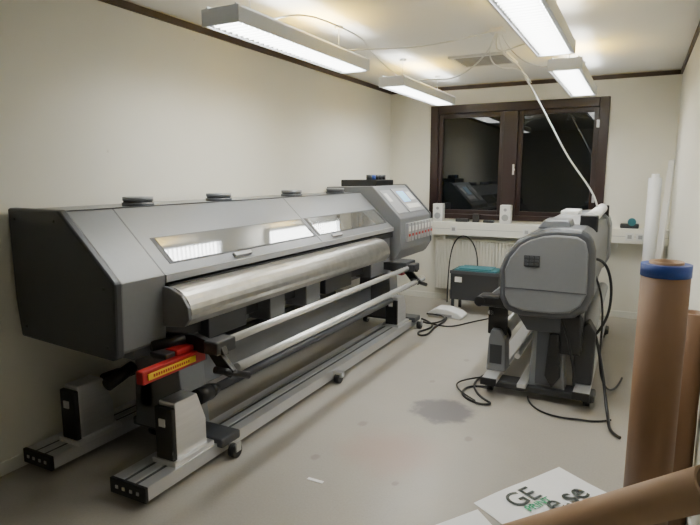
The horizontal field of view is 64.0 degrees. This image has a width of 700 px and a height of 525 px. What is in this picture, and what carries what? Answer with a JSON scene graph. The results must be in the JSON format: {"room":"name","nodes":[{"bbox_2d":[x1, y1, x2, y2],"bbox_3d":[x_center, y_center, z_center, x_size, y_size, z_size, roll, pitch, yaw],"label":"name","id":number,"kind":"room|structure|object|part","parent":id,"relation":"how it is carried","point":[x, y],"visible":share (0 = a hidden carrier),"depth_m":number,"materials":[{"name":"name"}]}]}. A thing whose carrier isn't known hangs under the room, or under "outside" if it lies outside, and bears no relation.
{"room":"print shop","nodes":[
{"label":"print shop","id":0,"kind":"room"},
{"bbox_2d":[0,0,390,462],"bbox_3d":[-1.242,-0.365,3.944,0.100,2.600,7.700,5,10,27],"label":"wall","id":1,"kind":"structure","parent":0,"point":[102,103],"depth_m":3.49,"materials":[{"name":"paint"}]},
{"bbox_2d":[0,452,28,476],"bbox_3d":[-1.192,0.889,4.115,0.012,0.070,7.500,5,10,27],"label":"baseboard","id":2,"kind":"structure","parent":1,"relation":"attached to","point":[7,466],"depth_m":2.96,"materials":[{"name":"plastic"}]},
{"bbox_2d":[98,0,391,93],"bbox_3d":[-1.189,-1.612,3.722,0.018,0.043,7.500,5,10,27],"label":"trim","id":3,"kind":"structure","parent":1,"relation":"attached to","point":[123,4],"depth_m":4.20,"materials":[{"name":"brown wood"}]},
{"bbox_2d":[0,294,636,524],"bbox_3d":[0.208,1.084,3.418,3.360,0.100,7.700,5,10,27],"label":"floor","id":4,"kind":"structure","parent":0,"point":[396,441],"depth_m":3.20,"materials":[{"name":"plastic"}]},
{"bbox_2d":[8,175,431,503],"bbox_3d":[-0.297,0.082,4.488,1.120,1.550,4.204,5,10,27],"label":"printer","id":5,"kind":"object","parent":4,"relation":"on","point":[171,288],"visible":1,"depth_m":3.15,"materials":[{"name":"plastic"}]},
{"bbox_3d":[-1.524,0.837,3.056,0.120,0.300,0.030,5,10,27],"label":"holder plate","id":6,"kind":"part","parent":5,"relation":"part of","materials":[{"name":"black plastic"}]},
{"bbox_3d":[-1.279,0.630,3.118,0.070,0.117,0.199,5,10,27],"label":"feed knob","id":7,"kind":"part","parent":5,"relation":"part of","materials":[{"name":"black plastic"}]},
{"bbox_3d":[-1.218,-0.366,3.215,0.168,0.022,0.168,5,10,27],"label":"cap lid","id":8,"kind":"part","parent":5,"relation":"part of","materials":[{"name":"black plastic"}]},
{"bbox_3d":[-0.892,0.443,2.843,0.110,0.025,0.220,5,10,27],"label":"lever arm","id":9,"kind":"part","parent":5,"relation":"part of"},
{"bbox_3d":[-0.931,0.872,2.833,0.120,0.300,0.030,5,10,27],"label":"holder plate","id":10,"kind":"part","parent":5,"relation":"part of","materials":[{"name":"black plastic"}]},
{"bbox_3d":[-0.926,0.409,2.849,0.173,0.066,0.056,-6,11,-34],"label":"lever knob","id":11,"kind":"part","parent":5,"relation":"part of","materials":[{"name":"black plastic"}]},
{"bbox_3d":[-0.869,0.503,2.749,0.045,0.065,0.420,5,10,27],"label":"red lever","id":12,"kind":"part","parent":5,"relation":"part of","materials":[{"name":"paint"}]},
{"bbox_3d":[-0.890,0.226,2.820,0.225,0.219,0.022,5,10,27],"label":"apron plate","id":13,"kind":"part","parent":5,"relation":"part of","materials":[{"name":"grey metal"}]},
{"bbox_3d":[-0.909,0.484,2.983,0.280,0.060,0.120,5,10,27],"label":"lever mount","id":14,"kind":"part","parent":5,"relation":"part of","materials":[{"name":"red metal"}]},
{"bbox_3d":[-0.812,0.412,2.898,0.438,0.090,0.040,5,10,27],"label":"arm plate","id":15,"kind":"part","parent":5,"relation":"part of","materials":[{"name":"black plastic"}]},
{"bbox_3d":[-0.898,-0.462,3.830,0.168,0.022,0.168,5,10,27],"label":"cap lid","id":16,"kind":"part","parent":5,"relation":"part of","materials":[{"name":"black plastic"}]},
{"bbox_3d":[-0.679,0.495,2.882,0.217,0.169,0.030,5,10,27],"label":"arm","id":17,"kind":"part","parent":5,"relation":"part of","materials":[{"name":"black plastic"}]},
{"bbox_2d":[70,192,391,282],"bbox_3d":[-0.583,-0.301,4.266,0.730,0.375,2.950,5,10,27],"label":"hood","id":18,"kind":"object","parent":5,"relation":"attached to","point":[186,241],"depth_m":3.62,"materials":[{"name":"grey plastic"}]},
{"bbox_3d":[-0.652,-0.056,3.402,0.030,0.029,0.160,5,10,27],"label":"hood handle","id":19,"kind":"part","parent":5,"relation":"part of","materials":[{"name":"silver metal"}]},
{"bbox_3d":[-0.483,-0.587,4.630,0.168,0.022,0.168,5,10,27],"label":"cap lid","id":20,"kind":"part","parent":5,"relation":"part of","materials":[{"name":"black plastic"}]},
{"bbox_3d":[-0.141,-0.691,5.289,0.168,0.022,0.168,5,10,27],"label":"cap lid","id":21,"kind":"part","parent":5,"relation":"part of","materials":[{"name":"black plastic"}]},
{"bbox_3d":[-0.104,-0.222,4.456,0.030,0.029,0.160,5,10,27],"label":"hood handle","id":22,"kind":"part","parent":5,"relation":"part of","materials":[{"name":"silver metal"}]},
{"bbox_2d":[341,179,392,185],"bbox_3d":[0.186,-0.836,5.888,0.400,0.070,0.450,5,10,27],"label":"tray","id":23,"kind":"object","parent":5,"relation":"on","point":[357,182],"depth_m":5.71,"materials":[{"name":"black plastic"}]},
{"bbox_2d":[366,175,371,179],"bbox_3d":[0.195,-0.864,5.680,0.060,0.050,0.060,5,10,27],"label":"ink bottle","id":24,"kind":"object","parent":5,"relation":"on","point":[368,177],"depth_m":5.66,"materials":[{"name":"black plastic"}]},
{"bbox_3d":[0.402,0.490,5.403,0.120,0.260,0.030,5,10,27],"label":"holder plate","id":25,"kind":"part","parent":5,"relation":"part of","materials":[{"name":"black plastic"}]},
{"bbox_3d":[0.435,0.036,5.298,0.438,0.090,0.040,5,10,27],"label":"arm plate","id":26,"kind":"part","parent":5,"relation":"part of","materials":[{"name":"black plastic"}]},
{"bbox_3d":[0.614,-0.666,5.920,0.225,0.232,0.450,5,10,27],"label":"control panel","id":27,"kind":"part","parent":5,"relation":"part of","materials":[{"name":"grey plastic"}]},
{"bbox_3d":[0.567,0.119,5.282,0.217,0.169,0.030,5,10,27],"label":"arm","id":28,"kind":"part","parent":5,"relation":"part of","materials":[{"name":"black plastic"}]},
{"bbox_2d":[307,477,323,483],"bbox_3d":[-0.178,1.117,2.873,0.090,0.002,0.020,5,10,27],"label":"paper scrap","id":29,"kind":"object","parent":4,"relation":"on","point":[308,478],"visible":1,"depth_m":2.87,"materials":[{"name":"white paper"}]},
{"bbox_2d":[428,305,466,319],"bbox_3d":[1.079,0.546,6.207,0.393,0.100,0.214,5,10,27],"label":"router","id":30,"kind":"object","parent":4,"relation":"on","point":[451,312],"visible":0.97,"depth_m":6.13,"materials":[{"name":"white plastic"}]},
{"bbox_2d":[417,235,508,335],"bbox_3d":[1.204,0.211,5.956,0.814,0.837,1.546,5,10,27],"label":"power cable","id":31,"kind":"object","parent":4,"relation":"on","point":[444,319],"visible":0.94,"depth_m":5.96,"materials":[{"name":"black plastic"}]},
{"bbox_2d":[436,509,491,524],"bbox_3d":[0.486,1.197,2.364,0.500,0.001,0.570,5,10,27],"label":"paper sheet","id":32,"kind":"object","parent":4,"relation":"on","point":[475,517],"visible":1,"depth_m":2.54,"materials":[{"name":"white paper"}]},
{"bbox_2d":[450,265,499,306],"bbox_3d":[1.453,0.310,6.372,0.556,0.515,0.358,5,10,27],"label":"crate","id":33,"kind":"object","parent":4,"relation":"on","point":[467,282],"visible":0.7,"depth_m":6.24,"materials":[{"name":"grey plastic"}]},
{"bbox_2d":[435,238,515,300],"bbox_3d":[1.560,0.113,6.774,1.100,0.780,0.072,5,10,27],"label":"radiator","id":34,"kind":"object","parent":4,"relation":"on","point":[491,253],"visible":0.59,"depth_m":6.79,"materials":[{"name":"metal"}]},
{"bbox_2d":[456,204,622,438],"bbox_3d":[1.672,0.200,4.587,1.149,1.285,2.590,5,10,27],"label":"printer","id":35,"kind":"object","parent":4,"relation":"on","point":[549,282],"visible":1,"depth_m":3.75,"materials":[{"name":"grey plastic"}]},
{"bbox_3d":[0.945,0.263,4.010,0.070,0.070,0.160,5,10,27],"label":"knob","id":36,"kind":"part","parent":35,"relation":"part of","materials":[{"name":"black plastic"}]},
{"bbox_3d":[1.025,0.267,3.969,0.200,0.085,0.120,5,10,27],"label":"arm","id":37,"kind":"part","parent":35,"relation":"part of","materials":[{"name":"black plastic"}]},
{"bbox_3d":[1.333,0.654,3.839,0.110,0.380,0.015,5,10,27],"label":"leg panel","id":38,"kind":"part","parent":35,"relation":"part of","materials":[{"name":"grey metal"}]},
{"bbox_3d":[1.386,0.600,3.891,0.239,0.530,0.140,5,10,27],"label":"leg","id":39,"kind":"part","parent":35,"relation":"part of","materials":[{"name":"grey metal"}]},
{"bbox_3d":[1.372,0.660,3.785,0.100,0.376,0.045,5,10,27],"label":"leg lever","id":40,"kind":"part","parent":35,"relation":"part of","materials":[{"name":"black plastic"}]},
{"bbox_2d":[553,212,587,224],"bbox_3d":[1.831,-0.355,4.642,0.260,0.045,1.430,5,10,27],"label":"hood","id":41,"kind":"object","parent":35,"relation":"attached to","point":[575,216],"depth_m":4.69,"materials":[{"name":"grey plastic"}]},
{"bbox_2d":[597,216,607,276],"bbox_3d":[1.807,-0.085,4.680,0.558,0.558,1.500,5,10,27],"label":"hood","id":42,"kind":"object","parent":35,"relation":"attached to","point":[602,227],"depth_m":4.70,"materials":[{"name":"grey plastic"}]},
{"bbox_2d":[474,467,606,523],"bbox_3d":[0.950,1.143,2.672,0.645,0.008,0.382,-6,10,-32],"label":"printed poster","id":43,"kind":"object","parent":4,"relation":"on","point":[557,487],"visible":0.83,"depth_m":2.73,"materials":[{"name":"white paper"}]},
{"bbox_2d":[501,465,699,524],"bbox_3d":[0.824,0.884,1.935,0.120,0.718,0.825,-5,10,-29],"label":"cardboard tube","id":44,"kind":"object","parent":4,"relation":"on","point":[675,495],"visible":1,"depth_m":1.71,"materials":[{"name":"brown cardboard"}]},
{"bbox_2d":[642,174,661,260],"bbox_3d":[3.020,-0.105,5.651,0.120,1.560,0.120,5,10,27],"label":"paper roll","id":45,"kind":"object","parent":4,"relation":"on","point":[655,182],"visible":0.7,"depth_m":5.55,"materials":[{"name":"white paper"}]},
{"bbox_2d":[623,259,692,524],"bbox_3d":[1.218,0.598,2.248,0.177,1.222,0.177,5,10,27],"label":"paper roll","id":46,"kind":"object","parent":4,"relation":"on","point":[665,284],"visible":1,"depth_m":2.16,"materials":[{"name":"cardboard"}]},
{"bbox_2d":[655,160,673,258],"bbox_3d":[2.781,-0.073,5.057,0.045,1.680,0.396,8,12,42],"label":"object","id":47,"kind":"object","parent":4,"relation":"on","point":[670,163],"visible":0.64,"depth_m":5.05,"materials":[{"name":"white paper"}]},
{"bbox_2d":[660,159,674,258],"bbox_3d":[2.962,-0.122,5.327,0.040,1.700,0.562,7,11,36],"label":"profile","id":48,"kind":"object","parent":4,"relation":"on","point":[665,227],"visible":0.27,"depth_m":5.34,"materials":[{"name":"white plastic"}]},
{"bbox_2d":[668,309,699,524],"bbox_3d":[1.463,0.692,2.466,0.110,0.970,0.110,5,10,27],"label":"roll","id":49,"kind":"object","parent":4,"relation":"on","point":[690,384],"visible":0.38,"depth_m":2.40,"materials":[{"name":"cardboard"}]},
{"bbox_2d":[128,0,699,86],"bbox_3d":[0.208,-1.583,3.000,3.360,0.100,7.700,5,10,27],"label":"ceiling","id":50,"kind":"structure","parent":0,"point":[611,36],"depth_m":4.15,"materials":[{"name":"white paint"}]},
{"bbox_2d":[201,0,369,73],"bbox_3d":[-0.318,-1.482,3.574,0.246,0.277,1.568,5,10,27],"label":"ceiling lamp","id":51,"kind":"object","parent":50,"relation":"hanging from","point":[236,20],"depth_m":3.30,"materials":[{"name":"white metal"}]},
{"bbox_2d":[379,58,454,105],"bbox_3d":[0.714,-1.800,5.605,0.246,0.277,1.528,5,10,27],"label":"ceiling lamp","id":52,"kind":"object","parent":50,"relation":"hanging from","point":[404,85],"depth_m":5.34,"materials":[{"name":"white metal"}]},
{"bbox_2d":[448,51,517,67],"bbox_3d":[1.228,-1.858,5.146,0.520,0.019,0.520,5,10,27],"label":"ceiling vent","id":53,"kind":"object","parent":50,"relation":"in","point":[465,61],"depth_m":5.11,"materials":[{"name":"beige metal"}]},
{"bbox_2d":[486,0,575,56],"bbox_3d":[0.995,-1.388,2.975,0.246,0.277,1.548,5,10,27],"label":"ceiling lamp","id":54,"kind":"object","parent":50,"relation":"hanging from","point":[541,25],"depth_m":2.97,"materials":[{"name":"white plastic"}]},
{"bbox_2d":[547,38,596,96],"bbox_3d":[1.956,-1.681,4.847,0.246,0.277,1.558,5,10,27],"label":"ceiling lamp","id":55,"kind":"object","parent":50,"relation":"hanging from","point":[572,74],"depth_m":4.49,"materials":[{"name":"white metal"}]},
{"bbox_2d":[274,14,597,206],"bbox_3d":[0.804,-0.986,3.979,1.712,1.383,2.409,5,10,27],"label":"cable","id":56,"kind":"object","parent":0,"point":[495,31],"depth_m":4.14,"materials":[{"name":"white plastic"}]},
{"bbox_2d":[390,69,682,312],"bbox_3d":[1.944,-0.772,6.549,3.160,2.600,0.100,5,10,27],"label":"wall","id":57,"kind":"structure","parent":0,"point":[644,111],"depth_m":6.04,"materials":[{"name":"paint"}]},
{"bbox_2d":[398,290,636,318],"bbox_3d":[1.918,0.485,6.696,3.136,0.070,0.012,5,10,27],"label":"baseboard","id":58,"kind":"structure","parent":57,"relation":"attached to","point":[613,313],"depth_m":7.07,"materials":[{"name":"plastic"}]},
{"bbox_2d":[442,112,594,211],"bbox_3d":[1.891,-1.144,6.499,1.780,1.190,0.006,5,10,27],"label":"glass","id":59,"kind":"object","parent":57,"relation":"attached to","point":[550,182],"visible":0.75,"depth_m":6.42,"materials":[{"name":"black glass"}]},
{"bbox_2d":[438,107,599,216],"bbox_3d":[1.888,-1.143,6.492,1.780,1.190,0.050,5,10,27],"label":"window","id":60,"kind":"structure","parent":57,"relation":"in","point":[596,110],"depth_m":6.47,"materials":[{"name":"brown wood"}]},
{"bbox_2d":[429,96,610,221],"bbox_3d":[1.888,-1.163,6.489,1.980,1.350,0.110,5,10,27],"label":"frame","id":61,"kind":"object","parent":57,"relation":"attached to","point":[511,114],"visible":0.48,"depth_m":6.42,"materials":[{"name":"brown wood"}]},
{"bbox_2d":[392,70,680,93],"bbox_3d":[1.917,-2.016,6.301,3.124,0.043,0.018,5,10,27],"label":"trim","id":62,"kind":"structure","parent":57,"relation":"attached to","point":[668,72],"depth_m":6.17,"materials":[{"name":"brown wood"}]},
{"bbox_2d":[432,221,668,247],"bbox_3d":[2.160,-0.323,6.360,2.539,0.210,0.157,5,10,27],"label":"duct","id":63,"kind":"object","parent":57,"relation":"attached to","point":[445,228],"visible":0.62,"depth_m":6.47,"materials":[{"name":"plastic"}]},
{"bbox_2d":[433,203,444,220],"bbox_3d":[1.087,-0.616,6.856,0.124,0.214,0.105,5,10,27],"label":"speaker","id":64,"kind":"object","parent":63,"relation":"on","point":[438,208],"visible":1,"depth_m":6.82},
{"bbox_2d":[455,214,493,222],"bbox_3d":[1.488,-0.530,6.676,0.450,0.099,0.080,5,10,27],"label":"clutter","id":65,"kind":"object","parent":63,"relation":"on","point":[475,218],"visible":1,"depth_m":6.66},
{"bbox_2d":[499,205,511,223],"bbox_3d":[1.807,-0.559,6.491,0.124,0.214,0.105,5,10,27],"label":"speaker","id":66,"kind":"object","parent":63,"relation":"on","point":[505,210],"visible":1,"depth_m":6.45},
{"bbox_2d":[620,218,638,228],"bbox_3d":[2.956,-0.416,5.920,0.180,0.109,0.100,5,10,27],"label":"tape dispenser","id":67,"kind":"object","parent":63,"relation":"on","point":[631,224],"visible":1,"depth_m":5.87,"materials":[{"name":"plastic"}]},
{"bbox_2d":[591,120,599,202],"bbox_3d":[2.646,-1.087,6.035,0.030,0.880,0.015,5,10,27],"label":"hinge","id":68,"kind":"object","parent":57,"relation":"attached to","point":[598,121],"visible":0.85,"depth_m":5.97,"materials":[{"name":"metal"}]},
{"bbox_2d":[666,33,699,524],"bbox_3d":[1.658,-0.134,2.474,0.100,2.600,7.700,5,10,27],"label":"wall","id":69,"kind":"structure","parent":0,"point":[684,225],"depth_m":4.02,"materials":[{"name":"paint"}]},
{"bbox_2d":[686,516,691,524],"bbox_3d":[1.609,1.111,2.695,0.012,0.070,7.500,5,10,27],"label":"baseboard","id":70,"kind":"structure","parent":69,"relation":"attached to","point":[688,519],"depth_m":2.44,"materials":[{"name":"plastic"}]},
{"bbox_2d":[681,21,699,73],"bbox_3d":[1.606,-1.390,2.304,0.018,0.043,7.500,5,10,27],"label":"trim","id":71,"kind":"structure","parent":69,"relation":"attached to","point":[697,32],"depth_m":4.46,"materials":[{"name":"brown wood"}]}
]}

